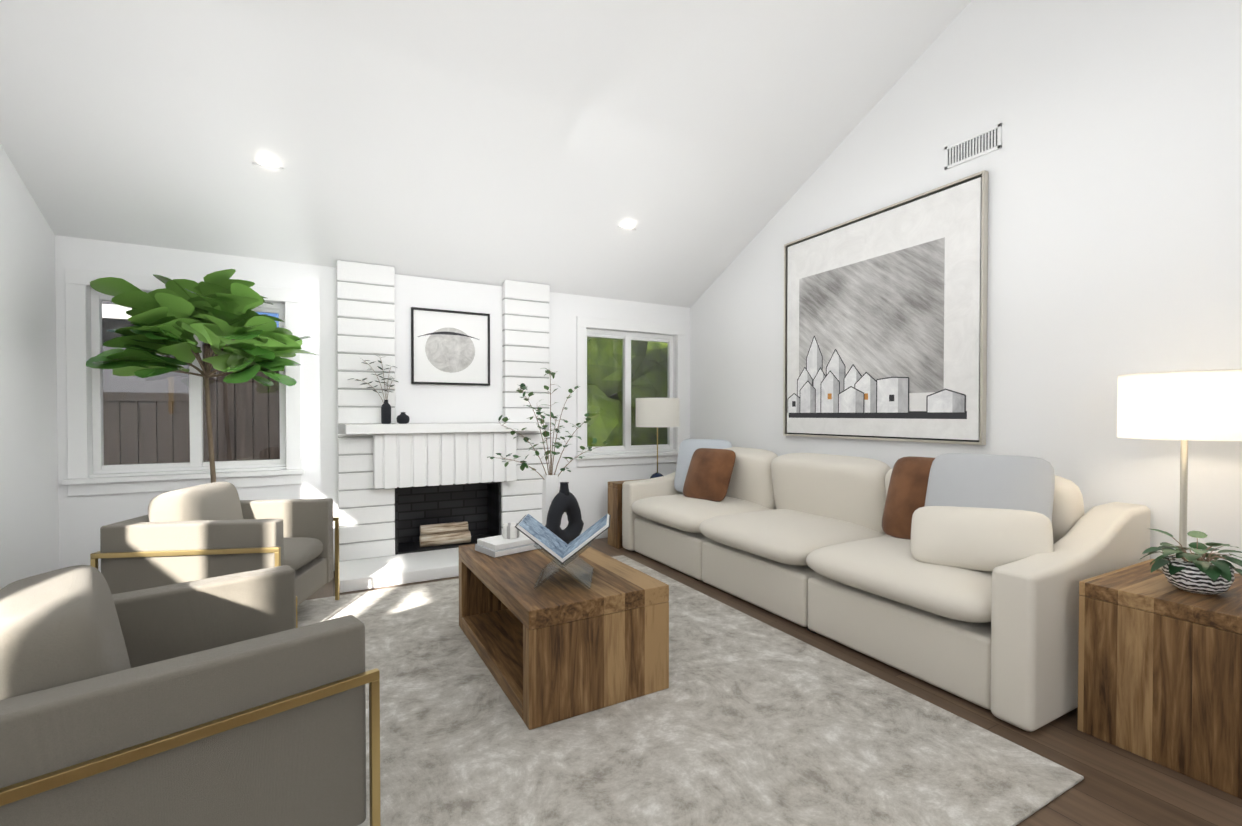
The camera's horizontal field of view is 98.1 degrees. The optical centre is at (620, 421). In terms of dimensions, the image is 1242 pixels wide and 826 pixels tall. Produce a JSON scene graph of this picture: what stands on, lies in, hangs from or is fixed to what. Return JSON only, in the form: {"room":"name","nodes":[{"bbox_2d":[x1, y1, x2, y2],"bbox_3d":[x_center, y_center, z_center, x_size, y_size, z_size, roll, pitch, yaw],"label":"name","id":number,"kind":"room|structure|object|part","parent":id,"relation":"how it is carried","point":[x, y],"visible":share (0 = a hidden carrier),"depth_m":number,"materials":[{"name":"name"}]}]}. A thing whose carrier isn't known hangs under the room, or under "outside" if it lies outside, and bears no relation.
{"room":"living room","nodes":[
{"label":"living room","id":0,"kind":"room"},
{"bbox_2d":[0,144,58,589],"bbox_3d":[-2.202,-1.761,0.604,0.150,6.000,6.800,0,1,-28],"label":"wall","id":1,"kind":"structure","parent":0,"point":[29,522],"depth_m":3.17,"materials":[{"name":"white paint"}]},
{"bbox_2d":[55,235,689,571],"bbox_3d":[-1.498,-0.032,4.790,5.350,2.430,0.150,0,1,-28],"label":"wall","id":2,"kind":"structure","parent":0,"point":[83,520],"depth_m":4.20,"materials":[{"name":"white paint"}]},
{"bbox_2d":[61,268,303,495],"bbox_3d":[-3.080,-0.258,3.897,1.360,1.495,0.204,0,1,-28],"label":"window","id":3,"kind":"structure","parent":2,"relation":"in","point":[196,464],"depth_m":3.75,"materials":[{"name":"white"}]},
{"bbox_2d":[333,529,607,570],"bbox_3d":[-1.459,1.139,4.733,5.050,0.090,0.014,0,1,-28],"label":"baseboard","id":4,"kind":"structure","parent":2,"relation":"attached to","point":[604,534],"depth_m":5.41,"materials":[{"name":"white"}]},
{"bbox_2d":[575,316,684,466],"bbox_3d":[0.104,-0.291,5.620,1.320,1.475,0.204,0,1,-28],"label":"window","id":5,"kind":"structure","parent":2,"relation":"in","point":[627,338],"depth_m":5.60,"materials":[{"name":"white"}]},
{"bbox_2d":[0,0,970,307],"bbox_3d":[0.085,-2.805,1.828,5.350,3.376,6.800,0,1,-28],"label":"ceiling","id":6,"kind":"structure","parent":0,"point":[554,144],"depth_m":3.37,"materials":[{"name":"white paint"}]},
{"bbox_2d":[252,162,284,169],"bbox_3d":[-2.198,-1.591,3.362,0.170,0.006,0.170,0,26,-28],"label":"recessed light","id":7,"kind":"object","parent":6,"relation":"in","point":[268,166],"visible":0.79,"depth_m":3.32,"materials":[{"name":"white"}]},
{"bbox_2d":[306,538,1241,825],"bbox_3d":[0.085,1.282,1.883,5.350,0.120,6.800,0,1,-28],"label":"floor","id":8,"kind":"structure","parent":0,"point":[1116,786],"depth_m":1.93,"materials":[{"name":"brown wood"}]},
{"bbox_2d":[86,269,315,482],"bbox_3d":[-2.698,0.094,3.554,1.256,2.210,0.906,0,1,-28],"label":"fig tree","id":9,"kind":"object","parent":8,"relation":"on","point":[228,325],"visible":0.96,"depth_m":3.47,"materials":[{"name":"green plant"}]},
{"bbox_2d":[336,260,549,592],"bbox_3d":[-1.403,-0.038,4.562,1.800,2.448,0.940,0,1,-28],"label":"fireplace","id":10,"kind":"object","parent":8,"relation":"on","point":[428,492],"visible":0.83,"depth_m":4.52,"materials":[{"name":"white wood"}]},
{"bbox_2d":[348,355,397,423],"bbox_3d":[-1.942,-0.254,4.230,0.370,0.550,0.080,0,1,-28],"label":"vase","id":11,"kind":"object","parent":10,"relation":"on","point":[385,412],"visible":1,"depth_m":4.25,"materials":[{"name":"grey ceramic"}]},
{"bbox_2d":[396,412,409,423],"bbox_3d":[-1.754,-0.026,4.338,0.100,0.092,0.100,0,1,-28],"label":"vase","id":12,"kind":"object","parent":10,"relation":"on","point":[402,418],"visible":1,"depth_m":4.30,"materials":[{"name":"grey ceramic"}]},
{"bbox_2d":[373,432,516,488],"bbox_3d":[-1.457,0.314,4.550,1.148,0.435,0.139,0,1,-28],"label":"hood","id":13,"kind":"object","parent":10,"relation":"attached to","point":[411,460],"depth_m":4.47,"materials":[{"name":"white wood"}]},
{"bbox_3d":[-1.482,-0.602,4.690,0.910,1.231,0.020,0,1,-28],"label":"panel","id":14,"kind":"part","parent":10,"relation":"part of","materials":[{"name":"white paint"}]},
{"bbox_2d":[411,307,489,385],"bbox_3d":[-1.465,-0.636,4.669,0.660,0.640,0.030,0,1,-28],"label":"framed picture","id":15,"kind":"object","parent":10,"relation":"attached to","point":[449,347],"visible":0.98,"depth_m":4.66,"materials":[{"name":"black"}]},
{"bbox_2d":[608,479,644,548],"bbox_3d":[0.382,0.876,5.321,1.050,0.600,0.205,0,1,-28],"label":"side table","id":16,"kind":"object","parent":8,"relation":"on","point":[615,512],"visible":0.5,"depth_m":5.02,"materials":[{"name":"brown wood"}]},
{"bbox_2d":[636,398,678,478],"bbox_3d":[0.358,0.175,5.302,0.430,0.800,0.430,0,1,-28],"label":"lamp","id":17,"kind":"object","parent":16,"relation":"on","point":[657,412],"visible":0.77,"depth_m":5.11,"materials":[{"name":"white fabric"}]},
{"bbox_3d":[0.358,0.313,5.304,0.150,0.525,0.150,0,1,-28],"label":"stem","id":18,"kind":"part","parent":17,"relation":"part of","materials":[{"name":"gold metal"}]},
{"bbox_3d":[0.358,-0.085,5.299,0.430,0.280,0.430,0,1,-28],"label":"lamp shade","id":19,"kind":"part","parent":17,"relation":"part of","materials":[{"name":"white fabric"}]},
{"bbox_2d":[297,555,1083,825],"bbox_3d":[-0.528,1.207,2.562,3.020,0.012,3.280,0,1,-28],"label":"rug","id":20,"kind":"object","parent":8,"relation":"on","point":[743,719],"visible":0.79,"depth_m":2.02,"materials":[{"name":"grey carpet"}]},
{"bbox_2d":[0,565,380,825],"bbox_3d":[-1.241,0.800,1.441,0.854,0.830,0.832,-1,1,-44],"label":"armchair","id":21,"kind":"object","parent":20,"relation":"on","point":[237,699],"visible":1,"depth_m":1.23,"materials":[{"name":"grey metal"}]},
{"bbox_2d":[90,482,339,605],"bbox_3d":[-2.236,0.778,3.113,0.854,0.830,0.832,0,1,-8],"label":"armchair","id":22,"kind":"object","parent":20,"relation":"on","point":[202,531],"visible":0.79,"depth_m":2.77,"materials":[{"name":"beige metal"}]},
{"bbox_3d":[-2.236,0.918,3.115,0.854,0.550,0.832,0,1,-8],"label":"frame","id":23,"kind":"part","parent":22,"relation":"part of","materials":[{"name":"gold metal"}]},
{"bbox_3d":[-2.174,0.798,3.123,0.680,0.170,0.584,0,1,-8],"label":"seat","id":24,"kind":"part","parent":22,"relation":"part of","materials":[{"name":"grey fabric"}]},
{"bbox_2d":[459,544,668,729],"bbox_3d":[-0.365,0.964,2.783,0.660,0.468,1.200,0,1,-29],"label":"coffee table","id":25,"kind":"object","parent":20,"relation":"on","point":[561,644],"visible":0.79,"depth_m":2.33,"materials":[{"name":"brown wood"}]},
{"bbox_2d":[475,532,540,557],"bbox_3d":[-0.636,0.694,3.052,0.302,0.064,0.223,-1,1,-42],"label":"books","id":26,"kind":"object","parent":25,"relation":"on","point":[496,546],"visible":0.85,"depth_m":2.97,"materials":[{"name":"grey paper"}]},
{"bbox_2d":[503,523,519,538],"bbox_3d":[-0.625,0.623,3.070,0.096,0.074,0.096,0,1,-28],"label":"candle","id":27,"kind":"object","parent":26,"relation":"on","point":[510,531],"visible":0.81,"depth_m":3.03,"materials":[{"name":"white wax"}]},
{"bbox_2d":[487,368,607,525],"bbox_3d":[-0.429,0.204,3.261,0.819,1.037,0.301,0,1,-28],"label":"vase","id":28,"kind":"object","parent":25,"relation":"on","point":[550,489],"visible":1,"depth_m":3.23,"materials":[{"name":"white ceramic"}]},
{"bbox_2d":[515,514,610,588],"bbox_3d":[-0.258,0.591,2.495,0.417,0.281,0.300,0,1,0],"label":"book stand","id":29,"kind":"object","parent":25,"relation":"on","point":[561,551],"visible":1,"depth_m":2.43,"materials":[{"name":"plastic"}]},
{"bbox_2d":[515,514,567,564],"bbox_3d":[-0.354,0.537,2.494,0.270,0.018,0.270,38,0,-1],"label":"book","id":30,"kind":"object","parent":29,"relation":"on","point":[528,525],"depth_m":2.43,"materials":[{"name":"blue paper"}]},
{"bbox_3d":[-0.258,0.632,2.496,0.310,0.012,0.300,-38,1,0],"label":"plate","id":31,"kind":"part","parent":29,"relation":"part of","materials":[{"name":"glass"}]},
{"bbox_3d":[-0.258,0.632,2.496,0.310,0.012,0.300,38,0,-1],"label":"plate","id":32,"kind":"part","parent":29,"relation":"part of","materials":[{"name":"glass"}]},
{"bbox_2d":[561,514,610,564],"bbox_3d":[-0.161,0.537,2.495,0.270,0.018,0.270,-38,1,0],"label":"book","id":33,"kind":"object","parent":29,"relation":"on","point":[568,550],"depth_m":2.42,"materials":[{"name":"blue paper"}]},
{"bbox_2d":[545,482,583,543],"bbox_3d":[-0.327,0.539,3.106,0.150,0.372,0.289,1,1,42],"label":"vase","id":34,"kind":"object","parent":25,"relation":"on","point":[564,500],"visible":0.81,"depth_m":3.08,"materials":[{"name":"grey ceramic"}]},
{"bbox_2d":[622,439,1150,731],"bbox_3d":[1.250,0.676,3.756,1.149,1.041,3.300,0,1,-28],"label":"sofa","id":35,"kind":"object","parent":8,"relation":"on","point":[961,575],"visible":1,"depth_m":2.67,"materials":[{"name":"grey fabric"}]},
{"bbox_3d":[0.525,0.767,5.150,1.100,0.798,0.160,0,1,-28],"label":"arm","id":36,"kind":"part","parent":35,"relation":"part of"},
{"bbox_3d":[0.702,0.767,4.590,0.978,0.237,1.007,0,1,-28],"label":"seat","id":37,"kind":"part","parent":35,"relation":"part of","materials":[{"name":"beige fabric"}]},
{"bbox_2d":[674,439,731,492],"bbox_3d":[0.747,0.411,4.924,0.516,0.516,0.148,0,-19,30],"label":"pillow","id":38,"kind":"object","parent":35,"relation":"on","point":[687,447],"depth_m":4.96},
{"bbox_2d":[683,448,735,501],"bbox_3d":[0.741,0.446,4.557,0.456,0.456,0.138,1,-23,48],"label":"pillow","id":39,"kind":"object","parent":35,"relation":"on","point":[710,470],"depth_m":4.48,"materials":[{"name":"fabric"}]},
{"bbox_3d":[1.175,0.778,3.717,0.978,0.237,1.007,0,1,-28],"label":"seat","id":40,"kind":"part","parent":35,"relation":"part of","materials":[{"name":"beige fabric"}]},
{"bbox_3d":[1.648,0.790,2.843,0.978,0.237,1.007,0,1,-28],"label":"seat","id":41,"kind":"part","parent":35,"relation":"part of","materials":[{"name":"beige fabric"}]},
{"bbox_2d":[882,456,934,539],"bbox_3d":[1.747,0.446,3.055,0.148,0.496,0.496,23,-11,-31],"label":"pillow","id":42,"kind":"object","parent":35,"relation":"on","point":[909,476],"depth_m":3.12,"materials":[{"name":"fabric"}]},
{"bbox_2d":[924,453,1054,522],"bbox_3d":[1.817,0.421,2.694,0.148,0.535,0.535,28,-18,-39],"label":"pillow","id":43,"kind":"object","parent":35,"relation":"on","point":[1026,483],"depth_m":2.66,"materials":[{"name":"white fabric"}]},
{"bbox_3d":[2.019,0.804,2.388,1.100,0.798,0.160,0,1,-28],"label":"arm","id":44,"kind":"part","parent":35,"relation":"part of"},
{"bbox_2d":[1077,559,1241,798],"bbox_3d":[2.212,0.924,2.096,0.700,0.590,0.440,0,1,-28],"label":"side table","id":45,"kind":"object","parent":8,"relation":"on","point":[1159,668],"visible":0.9,"depth_m":1.92,"materials":[{"name":"brown wood"}]},
{"bbox_2d":[1117,369,1241,571],"bbox_3d":[2.328,0.212,2.229,0.410,0.830,0.410,0,1,-28],"label":"lamp","id":46,"kind":"object","parent":45,"relation":"on","point":[1184,406],"visible":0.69,"depth_m":2.10,"materials":[{"name":"white fabric"}]},
{"bbox_3d":[2.328,0.212,2.229,0.170,0.830,0.170,0,1,-28],"label":"stem","id":47,"kind":"part","parent":46,"relation":"part of","materials":[{"name":"silver metal"}]},
{"bbox_3d":[2.328,-0.063,2.226,0.410,0.270,0.410,0,1,-28],"label":"lamp shade","id":48,"kind":"part","parent":46,"relation":"part of","materials":[{"name":"white fabric"}]},
{"bbox_2d":[1140,529,1241,594],"bbox_3d":[2.138,0.525,2.009,0.315,0.209,0.311,0,1,-28],"label":"plant","id":49,"kind":"object","parent":45,"relation":"on","point":[1202,571],"visible":1,"depth_m":1.96,"materials":[{"name":"green plant"}]},
{"bbox_3d":[2.137,0.572,2.000,0.184,0.115,0.184,0,1,-28],"label":"pot","id":50,"kind":"part","parent":49,"relation":"part of","materials":[{"name":"multicoloured ceramic"}]},
{"bbox_2d":[690,0,1241,573],"bbox_3d":[2.371,-1.794,3.079,0.150,6.000,6.800,0,1,-28],"label":"wall","id":51,"kind":"structure","parent":0,"point":[1112,164],"depth_m":2.88,"materials":[{"name":"white paint"}]},
{"bbox_2d":[783,170,988,444],"bbox_3d":[1.801,-0.686,3.939,0.045,1.640,1.610,0,1,-28],"label":"picture frame","id":52,"kind":"object","parent":51,"relation":"attached to","point":[885,323],"visible":1,"depth_m":3.74,"materials":[{"name":"beige"}]},
{"bbox_2d":[944,123,1001,169],"bbox_3d":[2.155,-1.680,3.310,0.011,0.145,0.330,0,1,-28],"label":"air vent","id":53,"kind":"object","parent":51,"relation":"in","point":[981,143],"visible":1,"depth_m":3.30,"materials":[{"name":"white metal"}]},
{"label":"outside","id":54,"kind":"structure","parent":0,"visible":0},
{"bbox_2d":[102,318,210,392],"bbox_3d":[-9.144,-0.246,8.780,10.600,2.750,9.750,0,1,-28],"label":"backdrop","id":55,"kind":"structure","parent":54,"point":[152,384],"depth_m":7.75,"materials":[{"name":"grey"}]},
{"bbox_2d":[102,301,116,304],"bbox_3d":[-10.213,-2.355,7.576,8.800,1.600,4.000,0,1,-28],"label":"roof","id":56,"kind":"structure","parent":55,"relation":"on","point":[108,302],"depth_m":7.22,"materials":[{"name":"white"}]},
{"bbox_2d":[102,304,131,319],"bbox_3d":[-9.261,-1.441,5.829,8.800,0.180,0.040,0,1,-28],"label":"fascia","id":57,"kind":"object","parent":56,"relation":"attached to","point":[106,313],"depth_m":7.17,"materials":[{"name":"grey"}]},
{"bbox_3d":[-6.556,1.169,11.791,28.000,0.120,16.950,0,1,-28],"label":"ground","id":58,"kind":"structure","parent":54,"visible":0},
{"bbox_2d":[103,392,189,464],"bbox_3d":[-7.577,0.425,5.404,6.134,1.500,0.085,0,1,-28],"label":"fence","id":59,"kind":"object","parent":58,"relation":"on","point":[125,398],"depth_m":6.43,"materials":[{"name":"wood"}]},
{"bbox_3d":[-7.654,0.465,5.405,6.000,1.420,0.010,0,1,-28],"label":"low fence backing","id":60,"kind":"part","parent":59,"relation":"part of","materials":[{"name":"wood"}]},
{"bbox_2d":[202,346,279,461],"bbox_3d":[-3.355,0.151,6.439,2.650,2.020,0.075,0,1,-28],"label":"fence","id":61,"kind":"object","parent":58,"relation":"on","point":[261,394],"depth_m":5.98,"materials":[{"name":"wood"}]},
{"bbox_3d":[-3.371,0.185,6.468,2.650,1.950,0.010,0,1,-28],"label":"tall fence backing","id":62,"kind":"part","parent":61,"relation":"part of","materials":[{"name":"brown wood"}]},
{"bbox_3d":[0.099,-0.267,8.288,2.312,2.816,0.530,0,1,-28],"label":"trunks","id":63,"kind":"object","parent":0,"visible":0},
{"bbox_2d":[587,337,667,446],"bbox_3d":[0.213,-1.076,7.964,6.713,3.729,2.783,0,1,-28],"label":"foliage","id":64,"kind":"object","parent":63,"relation":"attached to","point":[604,415],"depth_m":6.58,"materials":[{"name":"green plant"}]}
]}

